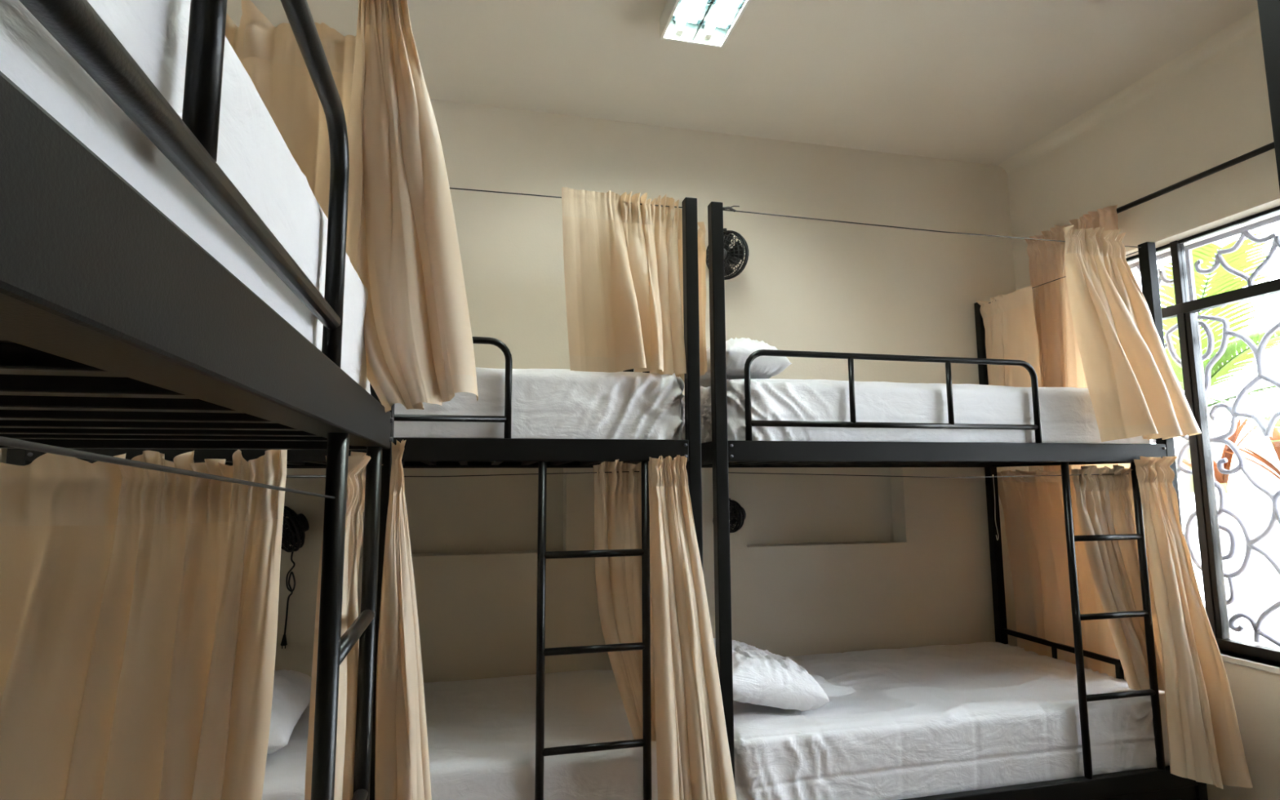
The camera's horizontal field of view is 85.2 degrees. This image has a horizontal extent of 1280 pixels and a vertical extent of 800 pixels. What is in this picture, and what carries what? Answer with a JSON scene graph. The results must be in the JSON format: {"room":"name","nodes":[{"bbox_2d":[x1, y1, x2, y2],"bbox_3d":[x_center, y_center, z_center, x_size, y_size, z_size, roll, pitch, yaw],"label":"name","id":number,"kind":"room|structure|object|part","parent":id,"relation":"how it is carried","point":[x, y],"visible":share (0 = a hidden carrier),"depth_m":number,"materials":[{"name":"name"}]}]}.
{"room":"dormitory","nodes":[
{"label":"dormitory","id":0,"kind":"room"},
{"bbox_2d":[0,448,7,462],"bbox_3d":[-1.478,-0.096,0.360,0.200,3.442,5.365,1,-7,-13],"label":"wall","id":1,"kind":"structure","parent":0,"point":[3,451],"depth_m":1.92,"materials":[{"name":"beige paint"}]},
{"bbox_2d":[274,98,1028,682],"bbox_3d":[0.076,0.274,3.601,4.750,3.442,0.250,1,-7,-13],"label":"wall","id":2,"kind":"structure","parent":0,"point":[820,564],"depth_m":3.65,"materials":[{"name":"beige paint"}]},
{"bbox_2d":[280,506,309,648],"bbox_3d":[-1.485,0.744,2.920,0.162,0.614,0.227,1,-7,-13],"label":"wall fan","id":3,"kind":"object","parent":2,"relation":"attached to","point":[294,526],"visible":0.69,"depth_m":2.91,"materials":[{"name":"black plastic"}]},
{"bbox_3d":[-1.451,0.541,2.880,0.069,0.070,0.058,-6,-9,40],"label":"blade","id":4,"kind":"part","parent":3,"relation":"part of","materials":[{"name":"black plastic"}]},
{"bbox_3d":[-1.504,0.810,2.995,0.039,0.396,0.014,1,-7,-13],"label":"cord","id":5,"kind":"part","parent":3,"relation":"part of","materials":[{"name":"black plastic"}]},
{"bbox_2d":[706,227,748,279],"bbox_3d":[0.444,-0.741,3.554,0.147,0.260,0.261,4,-8,-33],"label":"wall fan","id":6,"kind":"object","parent":2,"relation":"attached to","point":[733,255],"visible":0.61,"depth_m":3.49,"materials":[{"name":"black plastic"}]},
{"bbox_3d":[0.429,-0.798,3.538,0.110,0.087,0.024,-3,-7,22],"label":"blade","id":7,"kind":"part","parent":6,"relation":"part of","materials":[{"name":"black plastic"}]},
{"bbox_3d":[0.434,-0.674,3.528,0.024,0.087,0.110,3,-8,-28],"label":"blade","id":8,"kind":"part","parent":6,"relation":"part of","materials":[{"name":"black plastic"}]},
{"bbox_3d":[0.481,-0.741,3.489,0.086,0.102,0.043,-6,-9,42],"label":"blade","id":9,"kind":"part","parent":6,"relation":"part of","materials":[{"name":"black plastic"}]},
{"bbox_2d":[712,497,746,533],"bbox_3d":[0.440,0.565,3.415,0.146,0.168,0.213,1,-7,-13],"label":"wall fan","id":10,"kind":"object","parent":2,"relation":"attached to","point":[737,515],"visible":0.48,"depth_m":3.34,"materials":[{"name":"black plastic"}]},
{"bbox_3d":[0.452,0.561,3.346,0.036,0.064,0.054,5,-9,-40],"label":"blade","id":11,"kind":"part","parent":10,"relation":"part of","materials":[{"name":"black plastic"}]},
{"bbox_2d":[226,0,1257,165],"bbox_3d":[0.662,-1.827,1.136,4.850,0.150,5.865,1,-7,-13],"label":"ceiling","id":12,"kind":"structure","parent":0,"point":[983,82],"depth_m":3.12,"materials":[{"name":"paint"}]},
{"bbox_2d":[659,0,751,48],"bbox_3d":[0.356,-1.573,2.259,0.270,0.090,1.235,1,-7,-13],"label":"ceiling light","id":13,"kind":"object","parent":12,"relation":"attached to","point":[708,23],"visible":1,"depth_m":2.75,"materials":[{"name":"white glass"}]},
{"bbox_3d":[0.241,-1.482,2.732,0.246,0.019,0.003,1,-7,-13],"label":"louvre blade","id":14,"kind":"part","parent":13,"relation":"part of","materials":[{"name":"silver metal"}]},
{"bbox_3d":[0.270,-1.496,2.612,0.246,0.019,0.003,1,-7,-13],"label":"louvre blade","id":15,"kind":"part","parent":13,"relation":"part of","materials":[{"name":"silver metal"}]},
{"bbox_2d":[1008,34,1279,799],"bbox_3d":[2.945,0.001,1.421,0.200,3.442,5.365,1,-7,-13],"label":"wall","id":16,"kind":"structure","parent":0,"point":[1218,113],"depth_m":3.12,"materials":[{"name":"beige paint"}]},
{"bbox_2d":[997,8,1261,177],"bbox_3d":[2.804,-1.677,1.586,0.070,0.070,5.365,1,-7,-13],"label":"trim","id":17,"kind":"structure","parent":16,"relation":"attached to","point":[1247,28],"depth_m":3.31,"materials":[{"name":"beige paint"}]},
{"bbox_2d":[1116,142,1274,213],"bbox_3d":[2.533,-1.009,2.588,0.097,0.035,2.620,1,-7,-13],"label":"curtain rod","id":18,"kind":"object","parent":16,"relation":"attached to","point":[1270,146],"visible":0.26,"depth_m":2.98,"materials":[{"name":"black metal"}]},
{"bbox_2d":[1025,204,1130,471],"bbox_3d":[2.214,0.215,3.479,0.089,2.311,0.570,1,-7,-13],"label":"window curtain","id":19,"kind":"object","parent":18,"relation":"hanging from","point":[1060,357],"visible":0.2,"depth_m":3.68,"materials":[{"name":"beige fabric"}]},
{"bbox_2d":[1125,205,1279,662],"bbox_3d":[2.730,0.071,2.301,0.055,1.840,2.580,1,-7,-13],"label":"window","id":20,"kind":"structure","parent":16,"relation":"in","point":[1185,310],"depth_m":3.10,"materials":[{"name":"black metal"}]},
{"bbox_3d":[2.606,-0.630,2.869,0.004,0.283,0.741,1,-7,-13],"label":"pane","id":21,"kind":"part","parent":20,"relation":"part of","materials":[{"name":"clear glass"}]},
{"bbox_2d":[1196,311,1279,646],"bbox_3d":[2.663,0.306,3.018,0.023,1.481,0.337,1,-7,-13],"label":"window grille","id":22,"kind":"object","parent":20,"relation":"in","point":[1233,410],"depth_m":3.06,"materials":[{"name":"grey metal"}]},
{"bbox_2d":[1184,214,1279,301],"bbox_3d":[2.660,-0.624,3.117,0.023,0.267,0.407,1,-7,-13],"label":"window grille","id":23,"kind":"object","parent":16,"relation":"in","point":[1244,231],"depth_m":3.11,"materials":[{"name":"grey metal"}]},
{"bbox_2d":[1219,649,1279,675],"bbox_3d":[2.731,0.997,2.192,0.215,0.025,2.640,1,-7,-13],"label":"trim","id":24,"kind":"structure","parent":16,"relation":"attached to","point":[1246,662],"depth_m":2.83,"materials":[{"name":"beige paint"}]},
{"bbox_3d":[0.684,1.716,0.721,4.850,0.100,5.865,1,-7,-13],"label":"floor","id":25,"kind":"structure","parent":0,"visible":0},
{"bbox_2d":[0,0,395,799],"bbox_3d":[-0.765,0.328,0.289,1.086,2.576,2.000,1,-7,-13],"label":"bunk bed","id":26,"kind":"object","parent":25,"relation":"on","point":[126,332],"visible":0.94,"depth_m":0.47,"materials":[{"name":"black paint"}]},
{"bbox_2d":[0,435,334,498],"bbox_3d":[-0.217,0.015,0.218,0.012,0.064,1.445,1,-7,-14],"label":"wire","id":27,"kind":"object","parent":26,"relation":"attached to","point":[4,441],"visible":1,"depth_m":0.32,"materials":[{"name":"grey metal"}]},
{"bbox_3d":[-1.011,0.052,1.278,0.968,0.074,0.035,1,-7,-13],"label":"rail","id":28,"kind":"part","parent":26,"relation":"part of","materials":[{"name":"black metal"}]},
{"bbox_2d":[0,0,370,392],"bbox_3d":[-0.781,-0.199,0.349,0.988,0.289,1.909,1,-7,-13],"label":"mattress","id":29,"kind":"object","parent":26,"relation":"on","point":[252,152],"visible":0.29,"depth_m":0.48,"materials":[{"name":"white fabric"}]},
{"bbox_3d":[-0.286,-0.049,0.450,0.035,0.074,1.911,1,-7,-13],"label":"rail","id":30,"kind":"part","parent":26,"relation":"part of","materials":[{"name":"black metal"}]},
{"bbox_2d":[225,0,356,219],"bbox_3d":[-1.014,-0.428,1.342,0.944,0.769,0.117,1,-7,-13],"label":"curtain","id":31,"kind":"object","parent":26,"relation":"hanging from","point":[273,56],"visible":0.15,"depth_m":1.47,"materials":[{"name":"fabric"}]},
{"bbox_3d":[-1.019,-0.405,1.362,0.944,0.626,0.069,1,-7,-13],"label":"panel","id":32,"kind":"part","parent":31,"relation":"part of","materials":[{"name":"beige fabric"}]},
{"bbox_2d":[286,475,325,477],"bbox_3d":[-1.038,0.148,1.331,0.990,0.006,0.004,1,-7,-13],"label":"wire","id":33,"kind":"object","parent":26,"relation":"attached to","point":[286,476],"visible":0.02,"depth_m":1.42,"materials":[{"name":"grey metal"}]},
{"bbox_2d":[0,449,287,799],"bbox_3d":[-1.102,0.646,1.210,0.830,1.130,0.096,1,-7,-13],"label":"curtain","id":34,"kind":"object","parent":33,"relation":"hanging from","point":[139,606],"visible":0.98,"depth_m":1.29,"materials":[{"name":"fabric"}]},
{"bbox_3d":[-0.225,-0.279,0.215,0.023,0.332,1.426,1,-7,-13],"label":"guard rail","id":35,"kind":"part","parent":26,"relation":"part of","materials":[{"name":"black metal"}]},
{"bbox_2d":[304,451,382,799],"bbox_3d":[-0.497,0.630,1.187,0.077,1.080,0.212,0,-7,-5],"label":"curtain","id":36,"kind":"object","parent":26,"relation":"hanging from","point":[357,461],"visible":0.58,"depth_m":1.20,"materials":[{"name":"fabric"}]},
{"bbox_3d":[-0.513,0.658,1.182,0.044,0.916,0.209,0,-7,-4],"label":"panel","id":37,"kind":"part","parent":36,"relation":"part of","materials":[{"name":"beige fabric"}]},
{"bbox_3d":[-0.516,0.450,1.348,0.045,2.576,0.045,1,-7,-13],"label":"post","id":38,"kind":"part","parent":26,"relation":"part of","materials":[{"name":"black paint"}]},
{"bbox_2d":[374,440,431,799],"bbox_3d":[-0.411,0.654,1.295,0.157,1.163,0.100,3,-7,-26],"label":"curtain","id":39,"kind":"object","parent":26,"relation":"hanging from","point":[402,764],"visible":1,"depth_m":1.29,"materials":[{"name":"fabric"}]},
{"bbox_3d":[-0.277,-0.932,0.557,0.036,0.004,1.911,1,-7,-13],"label":"wire","id":40,"kind":"object","parent":26,"relation":"attached to","visible":0},
{"bbox_2d":[346,0,478,413],"bbox_3d":[-0.437,-0.425,1.339,0.262,0.904,0.150,1,-7,-13],"label":"curtain","id":41,"kind":"object","parent":40,"relation":"hanging from","point":[402,242],"visible":0.94,"depth_m":1.31,"materials":[{"name":"fabric"}]},
{"bbox_2d":[5,197,702,799],"bbox_3d":[-0.880,0.597,2.591,2.000,2.576,1.086,1,-7,-13],"label":"bunk bed","id":42,"kind":"object","parent":25,"relation":"on","point":[507,451],"visible":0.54,"depth_m":2.25,"materials":[{"name":"black paint"}]},
{"bbox_3d":[-1.716,0.520,1.888,0.045,2.576,0.045,1,-7,-13],"label":"post","id":43,"kind":"part","parent":42,"relation":"part of","materials":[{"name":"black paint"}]},
{"bbox_3d":[-0.767,0.154,2.158,1.911,0.074,0.035,1,-7,-13],"label":"rail","id":44,"kind":"part","parent":42,"relation":"part of","materials":[{"name":"black metal"}]},
{"bbox_3d":[-1.006,0.270,3.143,1.911,0.074,0.035,1,-7,-13],"label":"rail","id":45,"kind":"part","parent":42,"relation":"part of","materials":[{"name":"black metal"}]},
{"bbox_2d":[262,670,657,799],"bbox_3d":[-0.879,1.309,2.522,1.918,0.314,0.992,1,-7,-13],"label":"mattress","id":46,"kind":"object","parent":42,"relation":"on","point":[481,732],"visible":0.34,"depth_m":2.29,"materials":[{"name":"white fabric"}]},
{"bbox_2d":[266,669,311,754],"bbox_3d":[-1.415,1.041,2.371,0.519,0.171,0.660,2,-7,-16],"label":"pillow","id":47,"kind":"object","parent":46,"relation":"on","point":[291,691],"visible":0.19,"depth_m":2.34,"materials":[{"name":"white fabric"}]},
{"bbox_2d":[286,471,639,476],"bbox_3d":[-0.773,0.231,2.176,1.911,0.021,0.006,1,-7,-14],"label":"wire","id":48,"kind":"object","parent":42,"relation":"attached to","point":[623,471],"visible":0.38,"depth_m":2.25,"materials":[{"name":"grey metal"}]},
{"bbox_2d":[592,459,656,741],"bbox_3d":[-0.015,0.650,2.283,0.264,0.919,0.114,1,-7,-13],"label":"curtain","id":49,"kind":"object","parent":48,"relation":"hanging from","point":[617,495],"visible":0.7,"depth_m":2.31,"materials":[{"name":"fabric"}]},
{"bbox_3d":[-1.021,-0.051,2.121,1.242,0.332,0.023,1,-7,-13],"label":"guard rail","id":50,"kind":"part","parent":42,"relation":"part of","materials":[{"name":"black metal"}]},
{"bbox_2d":[368,367,684,439],"bbox_3d":[-0.877,0.074,2.669,1.937,0.288,1.028,1,-7,-13],"label":"mattress","id":51,"kind":"object","parent":42,"relation":"on","point":[547,402],"visible":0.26,"depth_m":2.32,"materials":[{"name":"white fabric"}]},
{"bbox_2d":[449,187,682,208],"bbox_3d":[-0.779,-0.714,2.288,1.911,0.007,0.019,1,-7,-13],"label":"wire","id":52,"kind":"object","parent":42,"relation":"attached to","point":[450,188],"visible":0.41,"depth_m":2.37,"materials":[{"name":"grey metal"}]},
{"bbox_2d":[561,186,686,374],"bbox_3d":[-0.050,-0.416,2.392,0.439,0.642,0.139,1,-7,-13],"label":"curtain","id":53,"kind":"object","parent":52,"relation":"hanging from","point":[624,303],"visible":1,"depth_m":2.40,"materials":[{"name":"fabric"}]},
{"bbox_3d":[-0.052,0.678,3.322,0.045,2.576,0.045,1,-7,-13],"label":"post","id":54,"kind":"part","parent":42,"relation":"part of","materials":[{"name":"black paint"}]},
{"bbox_2d":[649,547,652,601],"bbox_3d":[0.038,0.709,2.834,0.082,0.880,0.917,1,-7,-13],"label":"curtain","id":55,"kind":"object","parent":42,"relation":"hanging from","point":[650,548],"visible":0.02,"depth_m":2.86,"materials":[{"name":"fabric"}]},
{"bbox_2d":[652,208,683,375],"bbox_3d":[0.084,-0.386,2.735,0.090,0.612,0.477,1,-7,-13],"label":"curtain","id":56,"kind":"object","parent":42,"relation":"hanging from","point":[680,211],"visible":0.07,"depth_m":2.56,"materials":[{"name":"fabric"}]},
{"bbox_3d":[0.185,0.562,2.345,0.045,2.576,0.045,1,-7,-13],"label":"post","id":57,"kind":"part","parent":42,"relation":"part of","materials":[{"name":"black metal"}]},
{"bbox_2d":[648,454,737,799],"bbox_3d":[0.182,0.773,2.232,0.278,1.193,0.156,1,-7,-13],"label":"curtain","id":58,"kind":"object","parent":42,"relation":"hanging from","point":[694,762],"visible":1,"depth_m":2.20,"materials":[{"name":"fabric"}]},
{"bbox_2d":[642,201,1208,799],"bbox_3d":[1.117,0.643,3.087,2.000,2.576,1.086,1,-7,-13],"label":"bunk bed","id":59,"kind":"object","parent":25,"relation":"on","point":[1157,783],"visible":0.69,"depth_m":2.64,"materials":[{"name":"black paint"}]},
{"bbox_2d":[649,222,706,379],"bbox_3d":[0.126,-0.337,2.988,0.068,0.572,0.882,1,-7,-13],"label":"curtain","id":60,"kind":"object","parent":59,"relation":"hanging from","point":[701,232],"visible":0.12,"depth_m":2.62,"materials":[{"name":"fabric"}]},
{"bbox_3d":[0.158,0.237,2.917,0.035,0.074,0.968,1,-7,-13],"label":"rail","id":61,"kind":"part","parent":59,"relation":"part of","materials":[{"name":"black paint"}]},
{"bbox_3d":[0.281,0.566,2.384,0.045,2.576,0.045,1,-7,-13],"label":"post","id":62,"kind":"part","parent":59,"relation":"part of","materials":[{"name":"black metal"}]},
{"bbox_3d":[0.992,0.316,3.638,1.911,0.074,0.035,1,-7,-13],"label":"rail","id":63,"kind":"part","parent":59,"relation":"part of","materials":[{"name":"black metal"}]},
{"bbox_3d":[0.976,-0.006,2.616,1.242,0.332,0.023,1,-7,-13],"label":"guard rail","id":64,"kind":"part","parent":59,"relation":"part of","materials":[{"name":"black metal"}]},
{"bbox_2d":[680,377,1151,444],"bbox_3d":[1.101,0.122,3.161,1.937,0.282,1.030,1,-7,-13],"label":"mattress","id":65,"kind":"object","parent":59,"relation":"on","point":[1067,415],"visible":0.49,"depth_m":2.65,"materials":[{"name":"white fabric"}]},
{"bbox_2d":[699,337,791,386],"bbox_3d":[0.360,-0.146,2.798,0.258,0.161,0.550,2,-7,-16],"label":"pillow","id":66,"kind":"object","parent":65,"relation":"on","point":[737,350],"visible":0.54,"depth_m":2.57,"materials":[{"name":"white fabric"}]},
{"bbox_2d":[728,471,1130,478],"bbox_3d":[1.224,0.287,2.671,1.911,0.025,0.008,1,-7,-14],"label":"wire","id":67,"kind":"object","parent":59,"relation":"attached to","point":[728,472],"visible":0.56,"depth_m":2.61,"materials":[{"name":"grey metal"}]},
{"bbox_2d":[1071,465,1164,691],"bbox_3d":[1.945,0.711,2.805,0.378,0.896,0.095,1,-7,-13],"label":"curtain","id":68,"kind":"object","parent":67,"relation":"hanging from","point":[1104,503],"visible":0.68,"depth_m":2.80,"materials":[{"name":"fabric"}]},
{"bbox_2d":[723,205,1141,248],"bbox_3d":[1.222,-0.680,2.766,1.912,0.028,0.016,1,-7,-14],"label":"wire","id":69,"kind":"object","parent":59,"relation":"attached to","point":[730,208],"visible":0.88,"depth_m":2.69,"materials":[{"name":"grey metal"}]},
{"bbox_2d":[1062,225,1201,442],"bbox_3d":[2.023,-0.278,2.813,0.516,0.893,0.213,1,-7,-13],"label":"curtain","id":70,"kind":"object","parent":69,"relation":"hanging from","point":[1135,389],"visible":1,"depth_m":2.79,"materials":[{"name":"fabric"}]},
{"bbox_3d":[1.230,0.199,2.653,1.911,0.074,0.035,1,-7,-13],"label":"rail","id":71,"kind":"part","parent":59,"relation":"part of","materials":[{"name":"black metal"}]},
{"bbox_2d":[733,641,1169,799],"bbox_3d":[1.115,1.350,3.018,1.950,0.323,1.030,1,-7,-13],"label":"mattress","id":72,"kind":"object","parent":59,"relation":"on","point":[918,722],"visible":0.78,"depth_m":2.60,"materials":[{"name":"white fabric"}]},
{"bbox_2d":[713,638,856,711],"bbox_3d":[0.457,1.084,2.806,0.555,0.239,0.664,2,-7,-19],"label":"pillow","id":73,"kind":"object","parent":72,"relation":"on","point":[761,677],"visible":0.57,"depth_m":2.53,"materials":[{"name":"white fabric"}]},
{"bbox_3d":[1.945,0.723,3.817,0.045,2.576,0.045,1,-7,-13],"label":"post","id":74,"kind":"part","parent":59,"relation":"part of","materials":[{"name":"black metal"}]},
{"bbox_2d":[992,474,999,540],"bbox_3d":[1.931,0.583,3.781,0.019,0.354,0.009,1,-7,-13],"label":"pull cord","id":75,"kind":"object","parent":59,"relation":"hanging from","point":[993,474],"visible":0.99,"depth_m":3.78,"materials":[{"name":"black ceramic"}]},
{"bbox_3d":[1.238,1.448,2.507,1.911,0.073,0.035,1,-7,-13],"label":"rail","id":76,"kind":"part","parent":59,"relation":"part of","materials":[{"name":"black metal"}]},
{"bbox_3d":[2.064,0.278,3.375,0.035,0.074,0.968,1,-7,-13],"label":"rail","id":77,"kind":"part","parent":59,"relation":"part of","materials":[{"name":"black metal"}]},
{"bbox_3d":[2.035,1.197,3.391,0.020,0.024,0.712,1,-7,-13],"label":"foot rail","id":78,"kind":"part","parent":59,"relation":"part of","materials":[{"name":"black metal"}]},
{"bbox_2d":[988,251,1137,303],"bbox_3d":[2.049,-0.590,3.474,0.004,0.004,0.968,1,-7,-13],"label":"wire","id":79,"kind":"object","parent":59,"relation":"attached to","point":[1135,251],"visible":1,"depth_m":3.45,"materials":[{"name":"grey metal"}]},
{"bbox_2d":[976,284,1042,386],"bbox_3d":[1.955,-0.277,3.713,0.094,0.609,0.391,1,-7,-13],"label":"curtain","id":80,"kind":"object","parent":79,"relation":"hanging from","point":[1009,321],"visible":0.8,"depth_m":3.71,"materials":[{"name":"fabric"}]},
{"bbox_2d":[996,467,1163,691],"bbox_3d":[2.066,0.874,3.373,0.082,1.076,0.916,1,-7,-13],"label":"curtain","id":81,"kind":"object","parent":59,"relation":"hanging from","point":[1033,507],"visible":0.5,"depth_m":3.48,"materials":[{"name":"fabric"}]},
{"bbox_3d":[1.239,1.665,2.482,1.911,0.364,0.014,1,-7,-13],"label":"plinth panel","id":82,"kind":"part","parent":59,"relation":"part of","materials":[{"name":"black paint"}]},
{"bbox_3d":[2.182,0.608,2.840,0.045,2.576,0.045,1,-7,-13],"label":"post","id":83,"kind":"part","parent":59,"relation":"part of","materials":[{"name":"black metal"}]},
{"bbox_2d":[1133,456,1253,789],"bbox_3d":[2.144,0.845,2.716,0.290,1.252,0.145,0,-7,1],"label":"curtain","id":84,"kind":"object","parent":59,"relation":"hanging from","point":[1205,743],"visible":1,"depth_m":2.66,"materials":[{"name":"fabric"}]},
{"bbox_2d":[1257,0,1279,190],"bbox_3d":[1.959,0.322,0.388,1.086,2.576,2.000,1,-7,-13],"label":"bunk bed","id":85,"kind":"object","parent":25,"relation":"on","point":[1268,10],"visible":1,"depth_m":1.34,"materials":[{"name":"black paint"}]},
{"label":"outside","id":86,"kind":"structure","parent":0,"visible":0},
{"bbox_3d":[7.480,2.290,5.687,10.705,0.130,16.000,1,-7,-13],"label":"ground","id":87,"kind":"structure","parent":86,"visible":0},
{"bbox_2d":[1151,430,1279,491],"bbox_3d":[5.288,1.199,5.285,0.200,1.970,14.000,1,-7,-13],"label":"wall","id":88,"kind":"structure","parent":87,"relation":"on","point":[1237,481],"depth_m":5.79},
{"bbox_2d":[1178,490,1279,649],"bbox_3d":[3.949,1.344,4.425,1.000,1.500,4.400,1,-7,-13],"label":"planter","id":89,"kind":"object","parent":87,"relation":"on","point":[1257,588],"visible":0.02,"depth_m":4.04,"materials":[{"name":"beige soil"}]},
{"bbox_2d":[1168,338,1244,412],"bbox_3d":[3.825,0.241,5.827,2.519,1.226,2.074,1,-7,-13],"label":"palm","id":90,"kind":"object","parent":89,"relation":"on","point":[1207,394],"visible":0.04,"depth_m":5.53,"materials":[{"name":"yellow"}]},
{"bbox_2d":[1175,419,1257,493],"bbox_3d":[3.726,0.410,4.572,0.632,0.593,0.566,1,-7,-13],"label":"leaf plant","id":91,"kind":"object","parent":89,"relation":"on","point":[1223,479],"visible":0.46,"depth_m":4.47,"materials":[{"name":"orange plant"}]},
{"bbox_3d":[3.767,0.617,4.487,0.042,0.163,0.039,4,-8,-36],"label":"stem","id":92,"kind":"part","parent":91,"relation":"part of","materials":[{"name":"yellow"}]},
{"bbox_2d":[1158,230,1279,493],"bbox_3d":[3.974,-0.040,5.079,2.558,1.605,2.068,4,-8,-35],"label":"palm","id":93,"kind":"object","parent":89,"relation":"on","point":[1222,281],"visible":0.27,"depth_m":4.59,"materials":[{"name":"yellow"}]},
{"bbox_2d":[1206,396,1279,447],"bbox_3d":[4.300,0.281,4.324,1.656,0.795,1.662,1,-7,-13],"label":"palm","id":94,"kind":"object","parent":89,"relation":"on","point":[1265,418],"visible":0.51,"depth_m":4.60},
{"bbox_2d":[1222,426,1279,479],"bbox_3d":[3.881,0.400,4.108,0.646,0.505,0.652,1,-7,-13],"label":"leaf plant","id":95,"kind":"object","parent":89,"relation":"on","point":[1276,433],"visible":0.79,"depth_m":4.17,"materials":[{"name":"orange plant"}]}
]}

